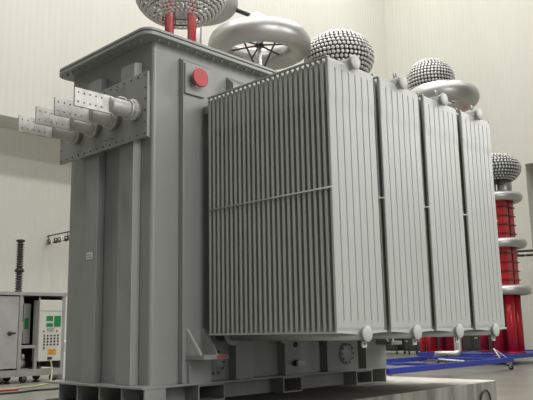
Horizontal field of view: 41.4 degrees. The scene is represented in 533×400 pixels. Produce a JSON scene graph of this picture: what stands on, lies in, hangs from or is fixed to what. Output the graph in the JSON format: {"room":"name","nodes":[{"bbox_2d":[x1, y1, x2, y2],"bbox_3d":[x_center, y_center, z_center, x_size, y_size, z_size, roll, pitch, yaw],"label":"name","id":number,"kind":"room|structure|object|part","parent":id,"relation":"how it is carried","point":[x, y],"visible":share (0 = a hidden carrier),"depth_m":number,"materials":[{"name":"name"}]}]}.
{"room":"high voltage laboratory","nodes":[
{"label":"high voltage laboratory","id":0,"kind":"room"},
{"bbox_2d":[0,0,386,368],"bbox_3d":[-8.304,-7.494,25.851,1.750,27.000,42.000,-11,-14,43],"label":"wall","id":1,"kind":"structure","parent":0,"point":[39,38],"depth_m":25.17,"materials":[{"name":"white paint"}]},
{"bbox_2d":[47,231,68,244],"bbox_3d":[-6.315,1.140,23.769,4.200,0.332,0.158,-11,-14,43],"label":"rack","id":2,"kind":"object","parent":1,"relation":"attached to","point":[67,236],"visible":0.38,"depth_m":24.63,"materials":[{"name":"metal"}]},
{"bbox_2d":[0,352,532,399],"bbox_3d":[2.116,4.205,15.076,29.350,0.300,44.000,-11,-14,43],"label":"floor","id":3,"kind":"structure","parent":0,"point":[517,383],"depth_m":18.71,"materials":[{"name":"concrete"}]},
{"bbox_2d":[0,388,18,391],"bbox_3d":[-6.329,4.404,16.238,0.147,0.049,1.330,-11,-14,43],"label":"cable","id":4,"kind":"object","parent":3,"relation":"on","point":[15,389],"visible":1,"depth_m":16.57,"materials":[{"name":"red plastic"}]},
{"bbox_2d":[0,360,52,389],"bbox_3d":[-6.102,4.427,17.864,0.694,0.587,3.517,-4,-11,13],"label":"cable","id":5,"kind":"object","parent":3,"relation":"on","point":[50,360],"visible":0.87,"depth_m":17.83,"materials":[{"name":"white rubber"}]},
{"bbox_2d":[0,387,58,394],"bbox_3d":[-5.464,4.382,16.183,0.268,0.049,2.254,-8,-12,33],"label":"cable","id":6,"kind":"object","parent":3,"relation":"on","point":[4,393],"visible":0.79,"depth_m":16.18,"materials":[{"name":"black rubber"}]},
{"bbox_2d":[0,291,66,383],"bbox_3d":[-7.778,3.722,19.019,1.470,2.448,4.540,-11,-14,43],"label":"tall cabinet","id":7,"kind":"object","parent":3,"relation":"on","point":[32,324],"visible":0.97,"depth_m":19.63,"materials":[{"name":"metal"}]},
{"bbox_3d":[-7.274,3.509,18.686,0.028,1.930,1.460,-11,-14,43],"label":"door","id":8,"kind":"part","parent":7,"relation":"part of","materials":[{"name":"metal"}]},
{"bbox_2d":[14,239,24,291],"bbox_3d":[-6.942,1.850,19.847,0.260,1.500,0.256,-6,-11,24],"label":"ribbed insulator","id":9,"kind":"object","parent":7,"relation":"on","point":[19,269],"visible":0.97,"depth_m":19.78,"materials":[{"name":"ceramic"}]},
{"bbox_3d":[-8.268,3.682,19.494,0.030,2.000,4.260,-11,-14,43],"label":"panel","id":10,"kind":"part","parent":7,"relation":"part of","materials":[{"name":"metal"}]},
{"bbox_3d":[-6.189,3.681,19.927,0.360,1.680,0.690,-11,-14,43],"label":"control panel","id":11,"kind":"part","parent":7,"relation":"part of","materials":[{"name":"beige metal"}]},
{"bbox_3d":[-6.280,3.849,20.610,1.150,2.000,0.030,-11,-14,43],"label":"panel","id":12,"kind":"part","parent":7,"relation":"part of","materials":[{"name":"white metal"}]},
{"bbox_2d":[53,340,65,378],"bbox_3d":[-5.933,4.746,21.047,0.600,1.100,0.640,-11,-14,43],"label":"box","id":13,"kind":"object","parent":3,"relation":"on","point":[59,376],"visible":0.15,"depth_m":20.65,"materials":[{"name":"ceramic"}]},
{"bbox_2d":[136,0,225,41],"bbox_3d":[-1.709,-0.510,14.017,1.895,8.735,1.893,-9,-13,35],"label":"tower","id":14,"kind":"object","parent":3,"relation":"on","point":[170,10],"visible":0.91,"depth_m":14.48,"materials":[{"name":"aluminium"},{"name":"red enamel"}]},
{"bbox_3d":[-1.782,-4.253,14.705,1.738,1.016,1.738,-11,-14,43],"label":"shell frame","id":15,"kind":"part","parent":14,"relation":"part of","materials":[{"name":"silver metal"}]},
{"bbox_2d":[159,0,264,43],"bbox_3d":[-1.411,-0.438,16.962,2.110,9.647,2.491,-11,-14,43],"label":"ring","id":16,"kind":"object","parent":3,"relation":"on","point":[231,6],"visible":0.2,"depth_m":17.69,"materials":[{"name":"metal"}]},
{"bbox_2d":[208,16,310,69],"bbox_3d":[-0.095,0.083,16.354,2.480,8.354,2.480,-11,-14,43],"label":"toroid electrode","id":17,"kind":"object","parent":3,"relation":"on","point":[294,40],"visible":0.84,"depth_m":16.28,"materials":[{"name":"metal"}]},
{"bbox_2d":[18,27,506,399],"bbox_3d":[0.017,0.259,7.849,3.512,3.687,4.735,-11,-14,43],"label":"transformer","id":18,"kind":"object","parent":3,"relation":"on","point":[239,226],"visible":1,"depth_m":6.96,"materials":[{"name":"grey paint"}]},
{"bbox_3d":[-1.725,-0.826,7.385,1.620,0.660,0.022,-11,-14,43],"label":"bushing panel","id":19,"kind":"part","parent":18,"relation":"part of","materials":[{"name":"grey paint"}]},
{"bbox_3d":[-0.405,-1.372,9.017,1.766,0.040,4.050,-11,-14,43],"label":"plate","id":20,"kind":"part","parent":18,"relation":"part of","materials":[{"name":"grey paint"}]},
{"bbox_3d":[-0.383,0.373,8.714,1.545,3.419,3.700,-11,-14,43],"label":"tank","id":21,"kind":"part","parent":18,"relation":"part of","materials":[{"name":"grey metal"}]},
{"bbox_3d":[0.379,1.803,7.799,0.030,0.050,0.120,-11,-14,43],"label":"valve handle","id":22,"kind":"part","parent":18,"relation":"part of","materials":[{"name":"grey metal"}]},
{"bbox_2d":[45,376,496,399],"bbox_3d":[0.275,2.499,8.148,2.790,0.620,4.670,-11,-14,43],"label":"plinth","id":23,"kind":"object","parent":3,"relation":"on","point":[395,388],"visible":0.65,"depth_m":8.00,"materials":[{"name":"concrete"}]},
{"bbox_2d":[480,389,490,399],"bbox_3d":[2.649,2.565,8.549,0.036,0.523,0.304,-11,-14,43],"label":"cable loop","id":24,"kind":"object","parent":23,"relation":"attached to","point":[486,390],"visible":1,"depth_m":8.60,"materials":[{"name":"black rubber"}]},
{"bbox_2d":[304,29,374,72],"bbox_3d":[1.897,0.021,17.143,1.776,8.685,1.774,5,-12,-31],"label":"tower","id":25,"kind":"object","parent":3,"relation":"on","point":[338,44],"visible":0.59,"depth_m":17.15,"materials":[{"name":"metal"}]},
{"bbox_2d":[386,338,405,353],"bbox_3d":[5.986,7.058,35.577,2.050,1.355,1.123,-11,-14,43],"label":"equipment cart","id":26,"kind":"object","parent":3,"relation":"on","point":[400,347],"visible":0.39,"depth_m":34.75,"materials":[{"name":"metal"}]},
{"bbox_3d":[6.154,6.940,34.801,0.520,0.700,0.015,-11,-14,43],"label":"door","id":27,"kind":"part","parent":26,"relation":"part of","materials":[{"name":"grey metal"}]},
{"bbox_2d":[404,337,439,353],"bbox_3d":[7.708,6.797,33.924,2.050,1.205,1.123,-11,-14,43],"label":"equipment cart","id":28,"kind":"object","parent":3,"relation":"on","point":[408,345],"visible":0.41,"depth_m":33.97,"materials":[{"name":"metal"}]},
{"bbox_3d":[6.920,6.865,34.059,0.520,0.550,0.015,-11,-14,43],"label":"door","id":29,"kind":"part","parent":28,"relation":"part of","materials":[{"name":"grey metal"}]},
{"bbox_2d":[406,58,469,361],"bbox_3d":[6.814,0.174,28.062,1.986,12.145,1.985,-8,-12,31],"label":"tower","id":30,"kind":"object","parent":3,"relation":"on","point":[426,71],"visible":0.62,"depth_m":28.19,"materials":[{"name":"metal"}]},
{"bbox_3d":[6.715,-4.965,29.007,1.812,1.544,1.812,-11,-14,43],"label":"shell frame","id":31,"kind":"part","parent":30,"relation":"part of","materials":[{"name":"silver metal"}]},
{"bbox_3d":[6.924,5.880,27.013,1.640,0.140,1.640,-11,-14,43],"label":"frame","id":32,"kind":"part","parent":30,"relation":"part of","materials":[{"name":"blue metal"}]},
{"bbox_2d":[411,80,479,362],"bbox_3d":[6.165,0.769,23.611,2.480,9.389,2.480,-11,-14,43],"label":"toroid electrode","id":33,"kind":"object","parent":3,"relation":"on","point":[461,94],"visible":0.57,"depth_m":23.35,"materials":[{"name":"metal"}]},
{"bbox_2d":[386,348,513,375],"bbox_3d":[4.007,4.544,19.708,3.080,0.636,6.430,-11,-14,43],"label":"wheeled cart","id":34,"kind":"object","parent":3,"relation":"on","point":[414,367],"visible":0.61,"depth_m":19.26,"materials":[{"name":"blue metal"}]},
{"bbox_3d":[2.822,4.364,18.501,0.080,0.060,2.850,-11,-14,43],"label":"rail","id":35,"kind":"part","parent":34,"relation":"part of","materials":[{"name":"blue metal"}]},
{"bbox_3d":[2.953,4.777,20.707,0.100,0.140,6.430,-11,-14,43],"label":"rail","id":36,"kind":"part","parent":34,"relation":"part of","materials":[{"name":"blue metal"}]},
{"bbox_3d":[3.843,4.539,19.537,2.840,0.070,0.080,-11,-14,43],"label":"cross rail","id":37,"kind":"part","parent":34,"relation":"part of","materials":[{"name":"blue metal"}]},
{"bbox_2d":[419,337,432,356],"bbox_3d":[6.614,5.803,29.318,0.610,1.535,0.600,-11,-14,43],"label":"post insulator","id":38,"kind":"object","parent":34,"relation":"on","point":[424,344],"visible":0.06,"depth_m":29.19,"materials":[{"name":"plastic"}]},
{"bbox_3d":[5.061,4.367,18.698,0.100,0.140,6.430,-11,-14,43],"label":"rail","id":39,"kind":"part","parent":34,"relation":"part of","materials":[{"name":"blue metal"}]},
{"bbox_3d":[4.981,4.316,19.020,0.676,0.103,0.050,-2,-11,7],"label":"tow handle","id":40,"kind":"part","parent":34,"relation":"part of","materials":[{"name":"white metal"}]},
{"bbox_3d":[6.213,4.936,21.943,2.840,0.070,0.080,-11,-14,43],"label":"cross rail","id":41,"kind":"part","parent":34,"relation":"part of","materials":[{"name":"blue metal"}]},
{"bbox_2d":[463,335,491,350],"bbox_3d":[10.061,6.392,32.523,2.450,1.405,1.123,-11,-14,43],"label":"equipment cart","id":42,"kind":"object","parent":3,"relation":"on","point":[470,342],"visible":0.16,"depth_m":32.43,"materials":[{"name":"metal"}]},
{"bbox_3d":[9.177,6.479,32.749,0.624,0.750,0.015,-11,-14,43],"label":"door","id":43,"kind":"part","parent":42,"relation":"part of","materials":[{"name":"grey metal"}]},
{"bbox_3d":[9.750,6.367,32.203,0.624,0.750,0.015,-11,-14,43],"label":"door","id":44,"kind":"part","parent":42,"relation":"part of","materials":[{"name":"grey metal"}]},
{"bbox_2d":[434,350,532,365],"bbox_3d":[8.799,5.681,25.633,2.740,0.360,5.800,-11,-14,43],"label":"wheeled cart","id":45,"kind":"object","parent":3,"relation":"on","point":[529,353],"visible":0.5,"depth_m":23.72,"materials":[{"name":"blue metal"}]},
{"bbox_3d":[6.824,5.238,23.651,2.500,0.070,0.080,-11,-14,43],"label":"cross rail","id":46,"kind":"part","parent":45,"relation":"part of","materials":[{"name":"blue metal"}]},
{"bbox_2d":[477,335,493,351],"bbox_3d":[8.282,4.961,26.190,0.760,1.273,0.760,-11,-14,43],"label":"post insulator","id":47,"kind":"object","parent":45,"relation":"on","point":[484,339],"visible":0.3,"depth_m":26.01,"materials":[{"name":"plastic"}]},
{"bbox_3d":[8.203,5.418,25.062,2.450,0.025,2.900,-11,-14,43],"label":"deck plate","id":48,"kind":"part","parent":45,"relation":"part of","materials":[{"name":"blue metal"}]},
{"bbox_2d":[492,153,531,353],"bbox_3d":[8.276,1.792,24.853,1.818,7.027,1.818,-4,-11,13],"label":"high-voltage test generator","id":49,"kind":"object","parent":45,"relation":"on","point":[506,169],"visible":0.56,"depth_m":24.42,"materials":[{"name":"metal"}]},
{"bbox_3d":[8.219,-1.141,25.392,1.642,0.955,1.642,-11,-14,43],"label":"shell frame","id":50,"kind":"part","parent":49,"relation":"part of","materials":[{"name":"silver metal"}]},
{"bbox_3d":[9.729,5.392,24.765,0.100,0.140,5.800,-11,-14,43],"label":"rail","id":51,"kind":"part","parent":45,"relation":"part of","materials":[{"name":"blue metal"}]},
{"bbox_2d":[383,0,532,351],"bbox_3d":[16.566,-6.833,32.059,28.750,27.000,1.600,-11,-14,43],"label":"wall","id":52,"kind":"structure","parent":0,"point":[486,44],"depth_m":35.95,"materials":[{"name":"white paint"}]},
{"bbox_2d":[517,249,532,256],"bbox_3d":[13.257,2.312,31.741,4.245,0.325,1.455,-2,-10,4],"label":"rack","id":53,"kind":"object","parent":52,"relation":"attached to","point":[529,250],"visible":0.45,"depth_m":32.24,"materials":[{"name":"metal"}]}
]}

